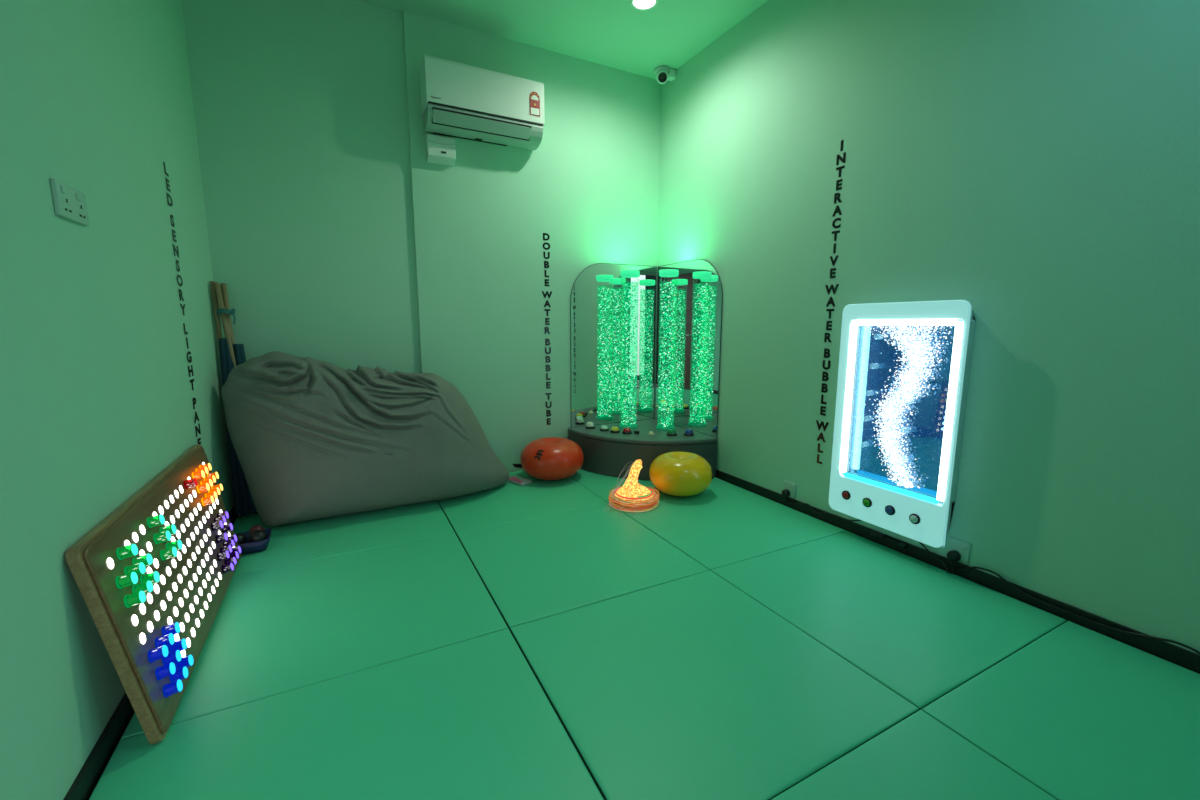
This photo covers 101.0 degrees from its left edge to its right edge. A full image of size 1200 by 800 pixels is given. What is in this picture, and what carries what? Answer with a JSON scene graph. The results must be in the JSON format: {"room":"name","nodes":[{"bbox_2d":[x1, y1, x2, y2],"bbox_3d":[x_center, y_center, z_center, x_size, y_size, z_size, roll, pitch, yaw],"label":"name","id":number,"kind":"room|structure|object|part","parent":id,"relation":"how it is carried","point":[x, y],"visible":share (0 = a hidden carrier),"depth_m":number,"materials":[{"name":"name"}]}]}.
{"room":"sensory room","nodes":[
{"label":"sensory room","id":0,"kind":"room"},
{"bbox_2d":[0,0,234,799],"bbox_3d":[-1.399,-0.588,1.114,0.070,3.243,4.598,-4,10,-27],"label":"wall","id":1,"kind":"structure","parent":0,"point":[97,395],"depth_m":1.40,"materials":[{"name":"paint"}]},
{"bbox_2d":[50,178,89,225],"bbox_3d":[-1.497,-0.556,1.401,0.016,0.094,0.180,-4,10,-27],"label":"wall socket","id":2,"kind":"object","parent":1,"relation":"attached to","point":[69,203],"visible":1,"depth_m":1.38,"materials":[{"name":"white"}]},
{"bbox_2d":[60,185,65,193],"bbox_3d":[-1.466,-0.574,1.348,0.006,0.019,0.018,-4,10,-27],"label":"switch","id":3,"kind":"object","parent":2,"relation":"attached to","point":[62,187],"depth_m":1.35,"materials":[{"name":"white"}]},
{"bbox_2d":[75,193,79,200],"bbox_3d":[-1.506,-0.586,1.424,0.006,0.019,0.018,-4,10,-27],"label":"switch","id":4,"kind":"object","parent":2,"relation":"attached to","point":[77,195],"depth_m":1.42,"materials":[{"name":"white"}]},
{"bbox_2d":[63,504,237,799],"bbox_3d":[-1.334,0.974,1.310,0.014,0.095,4.324,-4,10,-27],"label":"baseboard","id":5,"kind":"structure","parent":1,"relation":"attached to","point":[84,784],"depth_m":1.33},
{"bbox_2d":[163,161,201,446],"bbox_3d":[-1.991,-0.387,2.368,0.001,1.410,0.098,-4,10,-27],"label":"lettering","id":6,"kind":"object","parent":1,"relation":"attached to","point":[167,174],"depth_m":2.35,"materials":[{"name":"black plastic"}]},
{"bbox_2d":[182,0,660,471],"bbox_3d":[-0.961,-0.990,3.775,3.200,3.243,0.234,-4,10,-27],"label":"wall","id":7,"kind":"structure","parent":0,"point":[334,238],"depth_m":3.40,"materials":[{"name":"paint"}]},
{"bbox_2d":[426,133,455,165],"bbox_3d":[-1.098,-1.730,3.411,0.185,0.174,0.077,-4,10,-27],"label":"wall box","id":8,"kind":"object","parent":7,"relation":"attached to","point":[439,149],"visible":1,"depth_m":3.39,"materials":[{"name":"white plastic"}]},
{"bbox_2d":[419,55,544,149],"bbox_3d":[-0.804,-2.035,3.433,0.807,0.423,0.230,-4,10,-27],"label":"air conditioner","id":9,"kind":"object","parent":7,"relation":"attached to","point":[459,100],"visible":1,"depth_m":3.34,"materials":[{"name":"white plastic"}]},
{"bbox_2d":[432,107,531,140],"bbox_3d":[-0.794,-1.875,3.368,0.673,0.083,0.057,-4,10,-27],"label":"outlet","id":10,"kind":"object","parent":9,"relation":"attached to","point":[447,117],"depth_m":3.36,"materials":[{"name":"white plastic"}]},
{"bbox_2d":[531,107,538,114],"bbox_3d":[-0.458,-2.035,3.485,0.063,0.042,0.001,-4,10,-27],"label":"print","id":11,"kind":"object","parent":9,"relation":"attached to","point":[534,110],"depth_m":3.48,"materials":[{"name":"white paper"}]},
{"bbox_2d":[542,233,551,424],"bbox_3d":[-0.423,-0.551,3.990,0.092,1.531,0.001,-4,10,-27],"label":"lettering","id":12,"kind":"object","parent":7,"relation":"attached to","point":[544,234],"depth_m":3.98,"materials":[{"name":"black plastic"}]},
{"bbox_2d":[570,263,656,427],"bbox_3d":[0.130,-0.332,4.306,0.840,1.661,0.016,-4,10,-27],"label":"wall mirror","id":13,"kind":"object","parent":7,"relation":"attached to","point":[596,297],"visible":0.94,"depth_m":4.26,"materials":[{"name":"teal mirror"}]},
{"bbox_2d":[358,0,767,79],"bbox_3d":[0.053,-2.331,1.615,3.340,0.058,4.598,-4,10,-27],"label":"ceiling","id":14,"kind":"structure","parent":0,"point":[615,34],"depth_m":3.36,"materials":[{"name":"paint"}]},
{"bbox_2d":[630,0,657,10],"bbox_3d":[0.281,-2.527,3.135,0.178,0.006,0.178,-4,10,-27],"label":"recessed light","id":15,"kind":"object","parent":14,"relation":"in","point":[642,5],"visible":1,"depth_m":3.16,"materials":[{"name":"white plastic"}]},
{"bbox_2d":[654,66,675,83],"bbox_3d":[0.516,-2.597,3.984,0.166,0.122,0.142,-4,10,-27],"label":"security camera","id":16,"kind":"object","parent":14,"relation":"attached to","point":[663,74],"visible":1,"depth_m":3.94,"materials":[{"name":"white plastic"}]},
{"bbox_2d":[658,0,1199,654],"bbox_3d":[1.499,-0.809,2.612,0.070,3.243,4.598,-4,10,-27],"label":"wall","id":17,"kind":"structure","parent":0,"point":[1032,164],"depth_m":2.15,"materials":[{"name":"paint"}]},
{"bbox_2d":[655,259,722,462],"bbox_3d":[0.706,-0.303,4.121,0.016,1.661,0.858,-4,10,-27],"label":"wall mirror","id":18,"kind":"object","parent":17,"relation":"attached to","point":[699,291],"visible":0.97,"depth_m":4.01,"materials":[{"name":"teal mirror"}]},
{"bbox_2d":[783,480,795,497],"bbox_3d":[1.238,0.583,3.229,0.015,0.096,0.096,-4,10,-27],"label":"wall socket","id":19,"kind":"object","parent":17,"relation":"attached to","point":[790,486],"visible":0.91,"depth_m":3.21,"materials":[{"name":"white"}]},
{"bbox_2d":[782,489,860,520],"bbox_3d":[1.336,0.659,3.006,0.034,0.079,0.580,-4,10,-27],"label":"power cable","id":20,"kind":"object","parent":19,"relation":"attached to","point":[785,493],"visible":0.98,"depth_m":3.12,"materials":[{"name":"black plastic"}]},
{"bbox_2d":[816,140,845,463],"bbox_3d":[1.341,-0.526,2.879,0.001,1.849,0.092,-4,10,-27],"label":"lettering","id":21,"kind":"object","parent":17,"relation":"attached to","point":[837,209],"depth_m":2.88,"materials":[{"name":"black plastic"}]},
{"bbox_2d":[869,530,906,548],"bbox_3d":[1.533,0.742,2.640,0.026,0.028,0.200,-4,10,-27],"label":"power cable","id":22,"kind":"object","parent":17,"relation":"attached to","point":[873,533],"visible":1,"depth_m":2.65,"materials":[{"name":"black plastic"}]},
{"bbox_2d":[829,300,975,547],"bbox_3d":[1.504,0.091,2.527,0.116,1.160,0.620,-4,10,-27],"label":"wall panel","id":23,"kind":"object","parent":17,"relation":"attached to","point":[902,384],"visible":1,"depth_m":2.48,"materials":[{"name":"white plastic"}]},
{"bbox_2d":[715,469,1199,673],"bbox_3d":[1.496,0.761,2.756,0.014,0.095,4.294,-4,10,-27],"label":"baseboard","id":24,"kind":"structure","parent":17,"relation":"attached to","point":[1182,657],"depth_m":2.18,"materials":[{"name":"black plastic"}]},
{"bbox_2d":[946,537,970,562],"bbox_3d":[1.702,0.713,2.349,0.015,0.096,0.096,-4,10,-27],"label":"wall socket","id":25,"kind":"object","parent":17,"relation":"attached to","point":[962,547],"visible":0.94,"depth_m":2.34,"materials":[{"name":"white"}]},
{"bbox_2d":[918,541,960,572],"bbox_3d":[1.646,0.762,2.421,0.034,0.111,0.204,-4,10,-27],"label":"plug","id":26,"kind":"object","parent":25,"relation":"attached to","point":[953,556],"visible":0.93,"depth_m":2.35,"materials":[{"name":"black plastic"}]},
{"bbox_2d":[947,566,1199,653],"bbox_3d":[1.928,0.852,1.904,0.014,0.072,1.090,-4,10,-27],"label":"power cable","id":27,"kind":"object","parent":17,"relation":"attached to","point":[968,568],"visible":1,"depth_m":1.95,"materials":[{"name":"black plastic"}]},
{"bbox_3d":[0.545,1.078,1.167,3.340,0.058,6.751,-4,10,-27],"label":"floor","id":28,"kind":"structure","parent":0,"visible":0},
{"bbox_2d":[121,533,507,738],"bbox_3d":[-1.098,0.880,2.117,1.142,0.040,0.999,-4,10,-27],"label":"floor mat","id":29,"kind":"object","parent":28,"relation":"on","point":[285,628],"visible":0.81,"depth_m":1.98,"materials":[{"name":"green plastic"}]},
{"bbox_2d":[65,444,240,744],"bbox_3d":[-1.581,0.589,1.876,0.140,0.608,1.284,-4,10,-27],"label":"light panel","id":30,"kind":"object","parent":29,"relation":"on","point":[192,586],"visible":0.85,"depth_m":1.56,"materials":[{"name":"brown wood"}]},
{"bbox_2d":[115,572,137,588],"bbox_3d":[-1.322,0.504,1.381,0.041,0.041,0.036,-4,10,-27],"label":"peg","id":31,"kind":"object","parent":30,"relation":"attached to","point":[128,579],"visible":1,"depth_m":1.37,"materials":[{"name":"green plastic"}]},
{"bbox_2d":[116,544,137,559],"bbox_3d":[-1.361,0.437,1.423,0.041,0.041,0.036,-4,10,-27],"label":"peg","id":32,"kind":"object","parent":30,"relation":"attached to","point":[130,550],"visible":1,"depth_m":1.41,"materials":[{"name":"green plastic"}]},
{"bbox_2d":[124,591,145,607],"bbox_3d":[-1.312,0.562,1.395,0.041,0.041,0.036,-4,10,-27],"label":"peg","id":33,"kind":"object","parent":30,"relation":"attached to","point":[139,597],"visible":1,"depth_m":1.39,"materials":[{"name":"green plastic"}]},
{"bbox_2d":[124,562,145,575],"bbox_3d":[-1.351,0.495,1.437,0.041,0.041,0.036,-4,10,-27],"label":"peg","id":34,"kind":"object","parent":30,"relation":"attached to","point":[139,568],"visible":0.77,"depth_m":1.43,"materials":[{"name":"green plastic"}]},
{"bbox_2d":[132,581,152,593],"bbox_3d":[-1.342,0.554,1.451,0.041,0.041,0.036,-4,10,-27],"label":"peg","id":35,"kind":"object","parent":30,"relation":"attached to","point":[147,586],"visible":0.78,"depth_m":1.44,"materials":[{"name":"green plastic"}]},
{"bbox_2d":[132,554,152,565],"bbox_3d":[-1.381,0.487,1.492,0.041,0.041,0.036,-4,10,-27],"label":"peg","id":36,"kind":"object","parent":30,"relation":"attached to","point":[147,559],"visible":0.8,"depth_m":1.48,"materials":[{"name":"green plastic"}]},
{"bbox_2d":[140,571,159,583],"bbox_3d":[-1.371,0.545,1.506,0.041,0.041,0.036,-4,10,-27],"label":"peg","id":37,"kind":"object","parent":30,"relation":"attached to","point":[154,577],"visible":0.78,"depth_m":1.50,"materials":[{"name":"green plastic"}]},
{"bbox_2d":[147,514,164,527],"bbox_3d":[-1.478,0.403,1.645,0.041,0.041,0.036,-4,10,-27],"label":"peg","id":38,"kind":"object","parent":30,"relation":"attached to","point":[157,520],"visible":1,"depth_m":1.64,"materials":[{"name":"green plastic"}]},
{"bbox_2d":[148,645,167,662],"bbox_3d":[-1.284,0.737,1.437,0.041,0.041,0.036,-4,10,-27],"label":"peg","id":39,"kind":"object","parent":30,"relation":"attached to","point":[160,652],"visible":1,"depth_m":1.43,"materials":[{"name":"blue plastic"}]},
{"bbox_2d":[153,531,170,543],"bbox_3d":[-1.469,0.461,1.659,0.041,0.041,0.036,-4,10,-27],"label":"peg","id":40,"kind":"object","parent":30,"relation":"attached to","point":[161,537],"visible":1,"depth_m":1.65,"materials":[{"name":"green plastic"}]},
{"bbox_2d":[155,633,174,647],"bbox_3d":[-1.314,0.729,1.492,0.041,0.041,0.036,-4,10,-27],"label":"peg","id":41,"kind":"object","parent":30,"relation":"attached to","point":[168,639],"visible":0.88,"depth_m":1.48,"materials":[{"name":"blue plastic"}]},
{"bbox_2d":[155,662,175,679],"bbox_3d":[-1.275,0.796,1.451,0.041,0.041,0.036,-4,10,-27],"label":"peg","id":42,"kind":"object","parent":30,"relation":"attached to","point":[169,669],"visible":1,"depth_m":1.44,"materials":[{"name":"blue plastic"}]},
{"bbox_2d":[159,524,176,534],"bbox_3d":[-1.498,0.453,1.715,0.041,0.041,0.036,-4,10,-27],"label":"peg","id":43,"kind":"object","parent":30,"relation":"attached to","point":[171,528],"visible":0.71,"depth_m":1.71,"materials":[{"name":"green plastic"}]},
{"bbox_2d":[160,547,176,559],"bbox_3d":[-1.459,0.520,1.673,0.041,0.041,0.036,-4,10,-27],"label":"peg","id":44,"kind":"object","parent":30,"relation":"attached to","point":[168,553],"visible":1,"depth_m":1.66,"materials":[{"name":"green plastic"}]},
{"bbox_2d":[162,622,179,635],"bbox_3d":[-1.343,0.720,1.548,0.041,0.041,0.036,-4,10,-27],"label":"peg","id":45,"kind":"object","parent":30,"relation":"attached to","point":[174,628],"visible":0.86,"depth_m":1.54,"materials":[{"name":"blue plastic"}]},
{"bbox_2d":[162,650,181,664],"bbox_3d":[-1.304,0.787,1.506,0.041,0.041,0.036,-4,10,-27],"label":"peg","id":46,"kind":"object","parent":30,"relation":"attached to","point":[175,656],"visible":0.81,"depth_m":1.50,"materials":[{"name":"blue plastic"}]},
{"bbox_2d":[163,679,182,696],"bbox_3d":[-1.265,0.854,1.464,0.041,0.041,0.036,-4,10,-27],"label":"peg","id":47,"kind":"object","parent":30,"relation":"attached to","point":[176,686],"visible":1,"depth_m":1.45,"materials":[{"name":"blue plastic"}]},
{"bbox_2d":[166,540,182,549],"bbox_3d":[-1.489,0.511,1.728,0.041,0.041,0.036,-4,10,-27],"label":"peg","id":48,"kind":"object","parent":30,"relation":"attached to","point":[178,544],"visible":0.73,"depth_m":1.72,"materials":[{"name":"green plastic"}]},
{"bbox_2d":[169,639,186,652],"bbox_3d":[-1.334,0.779,1.562,0.041,0.041,0.036,-4,10,-27],"label":"peg","id":49,"kind":"object","parent":30,"relation":"attached to","point":[181,644],"visible":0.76,"depth_m":1.55,"materials":[{"name":"blue plastic"}]},
{"bbox_2d":[169,667,187,681],"bbox_3d":[-1.295,0.846,1.520,0.041,0.041,0.036,-4,10,-27],"label":"peg","id":50,"kind":"object","parent":30,"relation":"attached to","point":[181,673],"visible":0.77,"depth_m":1.51,"materials":[{"name":"blue plastic"}]},
{"bbox_2d":[175,655,193,668],"bbox_3d":[-1.324,0.837,1.576,0.041,0.041,0.036,-4,10,-27],"label":"peg","id":51,"kind":"object","parent":30,"relation":"attached to","point":[186,661],"visible":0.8,"depth_m":1.57,"materials":[{"name":"blue plastic"}]},
{"bbox_2d":[184,478,197,488],"bbox_3d":[-1.684,0.344,2.034,0.041,0.041,0.036,-4,10,-27],"label":"peg","id":52,"kind":"object","parent":30,"relation":"attached to","point":[190,483],"visible":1,"depth_m":2.02,"materials":[{"name":"red plastic"}]},
{"bbox_2d":[192,470,204,479],"bbox_3d":[-1.742,0.327,2.145,0.041,0.041,0.036,-4,10,-27],"label":"peg","id":53,"kind":"object","parent":30,"relation":"attached to","point":[199,474],"visible":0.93,"depth_m":2.13,"materials":[{"name":"orange plastic"}]},
{"bbox_2d":[196,467,207,473],"bbox_3d":[-1.772,0.318,2.201,0.041,0.041,0.036,-4,10,-27],"label":"peg","id":54,"kind":"object","parent":30,"relation":"attached to","point":[204,469],"visible":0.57,"depth_m":2.19,"materials":[{"name":"plastic"}]},
{"bbox_2d":[197,483,209,492],"bbox_3d":[-1.733,0.385,2.159,0.041,0.041,0.036,-4,10,-27],"label":"peg","id":55,"kind":"object","parent":30,"relation":"attached to","point":[205,487],"visible":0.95,"depth_m":2.15,"materials":[{"name":"orange plastic"}]},
{"bbox_2d":[199,463,211,470],"bbox_3d":[-1.801,0.310,2.256,0.041,0.041,0.036,-4,10,-27],"label":"peg","id":56,"kind":"object","parent":30,"relation":"attached to","point":[207,465],"visible":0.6,"depth_m":2.25,"materials":[{"name":"plastic"}]},
{"bbox_2d":[200,479,212,486],"bbox_3d":[-1.762,0.377,2.215,0.041,0.041,0.036,-4,10,-27],"label":"peg","id":57,"kind":"object","parent":30,"relation":"attached to","point":[209,481],"visible":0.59,"depth_m":2.21,"materials":[{"name":"plastic"}]},
{"bbox_2d":[201,496,213,505],"bbox_3d":[-1.724,0.444,2.173,0.041,0.041,0.036,-4,10,-27],"label":"peg","id":58,"kind":"object","parent":30,"relation":"attached to","point":[207,500],"visible":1,"depth_m":2.16,"materials":[{"name":"orange plastic"}]},
{"bbox_2d":[204,475,215,482],"bbox_3d":[-1.792,0.368,2.270,0.041,0.041,0.036,-4,10,-27],"label":"peg","id":59,"kind":"object","parent":30,"relation":"attached to","point":[212,478],"visible":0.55,"depth_m":2.26,"materials":[{"name":"plastic"}]},
{"bbox_2d":[205,492,216,498],"bbox_3d":[-1.753,0.435,2.228,0.041,0.041,0.036,-4,10,-27],"label":"peg","id":60,"kind":"object","parent":30,"relation":"attached to","point":[214,494],"visible":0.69,"depth_m":2.22,"materials":[{"name":"plastic"}]},
{"bbox_2d":[207,472,218,478],"bbox_3d":[-1.821,0.360,2.326,0.041,0.041,0.036,-4,10,-27],"label":"peg","id":61,"kind":"object","parent":30,"relation":"attached to","point":[215,474],"visible":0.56,"depth_m":2.32,"materials":[{"name":"plastic"}]},
{"bbox_2d":[208,488,219,494],"bbox_3d":[-1.782,0.426,2.284,0.041,0.041,0.036,-4,10,-27],"label":"peg","id":62,"kind":"object","parent":30,"relation":"attached to","point":[217,490],"visible":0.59,"depth_m":2.27,"materials":[{"name":"plastic"}]},
{"bbox_2d":[211,521,222,530],"bbox_3d":[-1.705,0.560,2.201,0.041,0.041,0.036,-4,10,-27],"label":"peg","id":63,"kind":"object","parent":30,"relation":"attached to","point":[216,525],"visible":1,"depth_m":2.19,"materials":[{"name":"purple plastic"}]},
{"bbox_2d":[211,484,222,490],"bbox_3d":[-1.812,0.418,2.340,0.041,0.041,0.036,-4,10,-27],"label":"peg","id":64,"kind":"object","parent":30,"relation":"attached to","point":[219,486],"visible":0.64,"depth_m":2.33,"materials":[{"name":"plastic"}]},
{"bbox_2d":[214,516,225,523],"bbox_3d":[-1.734,0.552,2.256,0.041,0.041,0.036,-4,10,-27],"label":"peg","id":65,"kind":"object","parent":30,"relation":"attached to","point":[222,518],"visible":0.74,"depth_m":2.25,"materials":[{"name":"plastic"}]},
{"bbox_2d":[215,533,227,542],"bbox_3d":[-1.695,0.619,2.215,0.041,0.041,0.036,-4,10,-27],"label":"peg","id":66,"kind":"object","parent":30,"relation":"attached to","point":[222,537],"visible":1,"depth_m":2.20,"materials":[{"name":"purple plastic"}]},
{"bbox_2d":[217,551,228,560],"bbox_3d":[-1.657,0.685,2.173,0.041,0.041,0.036,-4,10,-27],"label":"peg","id":67,"kind":"object","parent":30,"relation":"attached to","point":[224,555],"visible":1,"depth_m":2.16,"materials":[{"name":"purple plastic"}]},
{"bbox_2d":[217,511,228,518],"bbox_3d":[-1.764,0.543,2.312,0.041,0.041,0.036,-4,10,-27],"label":"peg","id":68,"kind":"object","parent":30,"relation":"attached to","point":[225,513],"visible":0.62,"depth_m":2.30,"materials":[{"name":"plastic"}]},
{"bbox_2d":[220,545,231,552],"bbox_3d":[-1.686,0.677,2.228,0.041,0.041,0.036,-4,10,-27],"label":"peg","id":69,"kind":"object","parent":30,"relation":"attached to","point":[228,548],"visible":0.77,"depth_m":2.22,"materials":[{"name":"purple plastic"}]},
{"bbox_2d":[221,563,233,572],"bbox_3d":[-1.647,0.744,2.187,0.041,0.041,0.036,-4,10,-27],"label":"peg","id":70,"kind":"object","parent":30,"relation":"attached to","point":[229,567],"visible":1,"depth_m":2.18,"materials":[{"name":"purple plastic"}]},
{"bbox_2d":[222,523,232,532],"bbox_3d":[-1.754,0.602,2.326,0.041,0.041,0.036,-4,10,-27],"label":"peg","id":71,"kind":"object","parent":30,"relation":"attached to","point":[227,527],"visible":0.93,"depth_m":2.31,"materials":[{"name":"purple plastic"}]},
{"bbox_2d":[223,540,234,546],"bbox_3d":[-1.715,0.668,2.284,0.041,0.041,0.036,-4,10,-27],"label":"peg","id":72,"kind":"object","parent":30,"relation":"attached to","point":[230,542],"visible":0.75,"depth_m":2.27,"materials":[{"name":"plastic"}]},
{"bbox_2d":[224,557,235,564],"bbox_3d":[-1.677,0.735,2.242,0.041,0.041,0.036,-4,10,-27],"label":"peg","id":73,"kind":"object","parent":30,"relation":"attached to","point":[232,560],"visible":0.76,"depth_m":2.23,"materials":[{"name":"purple plastic"}]},
{"bbox_2d":[226,535,236,541],"bbox_3d":[-1.745,0.660,2.340,0.041,0.041,0.036,-4,10,-27],"label":"peg","id":74,"kind":"object","parent":30,"relation":"attached to","point":[232,537],"visible":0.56,"depth_m":2.33,"materials":[{"name":"plastic"}]},
{"bbox_2d":[228,551,238,558],"bbox_3d":[-1.706,0.727,2.298,0.041,0.041,0.036,-4,10,-27],"label":"peg","id":75,"kind":"object","parent":30,"relation":"attached to","point":[233,554],"visible":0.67,"depth_m":2.29,"materials":[{"name":"plastic"}]},
{"bbox_2d":[231,546,240,553],"bbox_3d":[-1.735,0.718,2.353,0.041,0.041,0.036,-4,10,-27],"label":"peg","id":76,"kind":"object","parent":30,"relation":"attached to","point":[238,549],"visible":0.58,"depth_m":2.35,"materials":[{"name":"plastic"}]},
{"bbox_2d":[233,500,454,574],"bbox_3d":[-1.563,0.746,2.996,1.142,0.040,1.004,-4,10,-27],"label":"floor mat","id":77,"kind":"object","parent":28,"relation":"on","point":[298,542],"visible":0.45,"depth_m":2.82,"materials":[{"name":"green plastic"}]},
{"bbox_2d":[210,281,256,517],"bbox_3d":[-2.187,0.003,3.019,0.183,1.415,0.255,-6,11,-35],"label":"tent","id":78,"kind":"object","parent":77,"relation":"on","point":[231,355],"visible":0.34,"depth_m":2.95,"materials":[{"name":"brown wood"}]},
{"bbox_3d":[-2.217,-0.496,2.935,0.100,0.094,0.121,-4,10,-27],"label":"tie cord","id":79,"kind":"part","parent":78,"relation":"part of","materials":[{"name":"fabric"}]},
{"bbox_2d":[235,528,271,554],"bbox_3d":[-1.854,0.752,2.600,0.208,0.062,0.178,-4,10,-27],"label":"tray","id":80,"kind":"object","parent":77,"relation":"on","point":[258,546],"visible":0.44,"depth_m":2.56,"materials":[{"name":"blue plastic"}]},
{"bbox_2d":[235,533,245,543],"bbox_3d":[-1.891,0.735,2.578,0.075,0.075,0.075,-4,10,-27],"label":"ball","id":81,"kind":"object","parent":80,"relation":"in","point":[241,539],"visible":0.41,"depth_m":2.57,"materials":[{"name":"black rubber"}]},
{"bbox_2d":[249,525,263,534],"bbox_3d":[-1.840,0.705,2.647,0.070,0.070,0.070,-4,10,-27],"label":"ball","id":82,"kind":"object","parent":80,"relation":"in","point":[255,527],"visible":0.56,"depth_m":2.63,"materials":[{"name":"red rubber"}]},
{"bbox_2d":[248,530,266,542],"bbox_3d":[-1.800,0.727,2.598,0.084,0.084,0.084,-4,10,-27],"label":"ball","id":83,"kind":"object","parent":80,"relation":"in","point":[258,535],"visible":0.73,"depth_m":2.57,"materials":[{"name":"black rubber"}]},
{"bbox_2d":[221,351,508,526],"bbox_3d":[-1.406,0.179,3.224,1.677,1.012,0.695,-4,10,-27],"label":"beanbag","id":84,"kind":"object","parent":77,"relation":"on","point":[312,439],"visible":1,"depth_m":2.88,"materials":[{"name":"grey fabric"}]},
{"bbox_2d":[89,628,603,799],"bbox_3d":[-0.637,1.013,1.244,1.142,0.040,0.986,-4,10,-27],"label":"floor mat","id":85,"kind":"object","parent":28,"relation":"on","point":[470,719],"visible":0.99,"depth_m":1.40,"materials":[{"name":"green plastic"}]},
{"bbox_2d":[437,470,608,535],"bbox_3d":[-0.607,0.674,3.490,1.000,0.040,1.004,-4,10,-27],"label":"floor mat","id":86,"kind":"object","parent":28,"relation":"on","point":[509,502],"visible":0.64,"depth_m":3.30,"materials":[{"name":"green plastic"}]},
{"bbox_2d":[507,476,531,485],"bbox_3d":[-0.607,0.606,3.715,0.177,0.021,0.100,7,11,40],"label":"booklet","id":87,"kind":"object","parent":86,"relation":"on","point":[521,481],"visible":0.86,"depth_m":3.69,"materials":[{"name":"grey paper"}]},
{"bbox_2d":[513,437,583,479],"bbox_3d":[-0.369,0.452,3.820,0.487,0.283,0.487,-7,11,-41],"label":"ball","id":88,"kind":"object","parent":86,"relation":"on","point":[549,458],"visible":1,"depth_m":3.64,"materials":[{"name":"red plastic"}]},
{"bbox_2d":[457,504,708,630],"bbox_3d":[-0.142,0.807,2.611,1.000,0.040,0.999,-4,10,-27],"label":"floor mat","id":89,"kind":"object","parent":28,"relation":"on","point":[534,569],"visible":0.91,"depth_m":2.48,"materials":[{"name":"green plastic"}]},
{"bbox_2d":[570,469,726,502],"bbox_3d":[0.285,0.605,3.951,1.006,0.040,1.004,-4,10,-27],"label":"floor mat","id":90,"kind":"object","parent":28,"relation":"on","point":[600,485],"visible":0.2,"depth_m":3.72,"materials":[{"name":"green plastic"}]},
{"bbox_2d":[568,419,716,479],"bbox_3d":[0.316,0.392,4.007,0.878,0.366,0.878,-4,10,-27],"label":"podium","id":91,"kind":"object","parent":90,"relation":"on","point":[607,453],"depth_m":3.83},
{"bbox_3d":[-0.082,0.209,4.161,0.086,0.052,0.086,-4,10,-27],"label":"push button","id":92,"kind":"part","parent":91,"relation":"part of","materials":[{"name":"plastic"}]},
{"bbox_3d":[0.036,0.230,4.067,0.081,0.040,0.081,-4,10,-27],"label":"push button","id":93,"kind":"part","parent":91,"relation":"part of","materials":[{"name":"plastic"}]},
{"bbox_3d":[0.122,0.238,4.000,0.081,0.045,0.081,-4,10,-27],"label":"push button","id":94,"kind":"part","parent":91,"relation":"part of","materials":[{"name":"plastic"}]},
{"bbox_3d":[0.216,0.244,3.964,0.084,0.045,0.084,-4,10,-27],"label":"push button","id":95,"kind":"part","parent":91,"relation":"part of","materials":[{"name":"plastic"}]},
{"bbox_2d":[619,270,639,428],"bbox_3d":[0.243,-0.408,4.104,0.166,1.292,0.166,4,9,22],"label":"tube","id":96,"kind":"object","parent":91,"relation":"on","point":[624,273],"visible":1,"depth_m":4.09,"materials":[{"name":"clear plastic"}]},
{"bbox_2d":[655,269,678,430],"bbox_3d":[0.549,-0.398,4.042,0.166,1.292,0.166,-2,9,-14],"label":"tube","id":97,"kind":"object","parent":91,"relation":"on","point":[665,272],"visible":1,"depth_m":4.03,"materials":[{"name":"clear plastic"}]},
{"bbox_3d":[0.567,0.254,3.897,0.086,0.045,0.086,-4,10,-27],"label":"push button","id":98,"kind":"part","parent":91,"relation":"part of","materials":[{"name":"plastic"}]},
{"bbox_3d":[0.701,0.252,3.897,0.086,0.050,0.086,-4,10,-27],"label":"push button","id":99,"kind":"part","parent":91,"relation":"part of","materials":[{"name":"plastic"}]},
{"bbox_2d":[510,570,918,799],"bbox_3d":[0.319,0.941,1.738,1.000,0.040,0.986,-4,10,-27],"label":"floor mat","id":100,"kind":"object","parent":28,"relation":"on","point":[690,687],"visible":0.92,"depth_m":1.59,"materials":[{"name":"green plastic"}]},
{"bbox_2d":[611,482,845,569],"bbox_3d":[0.750,0.740,3.072,1.006,0.040,0.999,-4,10,-27],"label":"floor mat","id":101,"kind":"object","parent":28,"relation":"on","point":[725,524],"visible":0.83,"depth_m":2.94,"materials":[{"name":"green plastic"}]},
{"bbox_2d":[604,459,659,515],"bbox_3d":[0.215,0.543,3.222,0.335,0.297,0.407,3,9,16],"label":"lamp","id":102,"kind":"object","parent":101,"relation":"on","point":[631,496],"visible":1,"depth_m":3.20,"materials":[{"name":"orange"}]},
{"bbox_2d":[649,452,713,496],"bbox_3d":[0.565,0.517,3.465,0.438,0.266,0.438,-4,10,-27],"label":"ball","id":103,"kind":"object","parent":101,"relation":"on","point":[682,474],"visible":1,"depth_m":3.31,"materials":[{"name":"yellow plastic"}]},
{"bbox_2d":[711,531,1066,709],"bbox_3d":[1.211,0.873,2.199,1.006,0.040,0.986,-4,10,-27],"label":"floor mat","id":104,"kind":"object","parent":28,"relation":"on","point":[921,630],"visible":0.91,"depth_m":2.05,"materials":[{"name":"green plastic"}]},
{"bbox_2d":[771,710,1056,799],"bbox_3d":[0.780,1.074,0.867,1.000,0.040,0.996,-4,10,-27],"label":"floor mat","id":105,"kind":"object","parent":28,"relation":"on","point":[919,757],"visible":1,"depth_m":1.31,"materials":[{"name":"green plastic"}]},
{"bbox_2d":[921,621,1199,799],"bbox_3d":[1.672,1.006,1.328,1.006,0.040,0.996,-4,10,-27],"label":"floor mat","id":106,"kind":"object","parent":28,"relation":"on","point":[1078,712],"visible":0.95,"depth_m":1.50,"materials":[{"name":"green plastic"}]}
]}

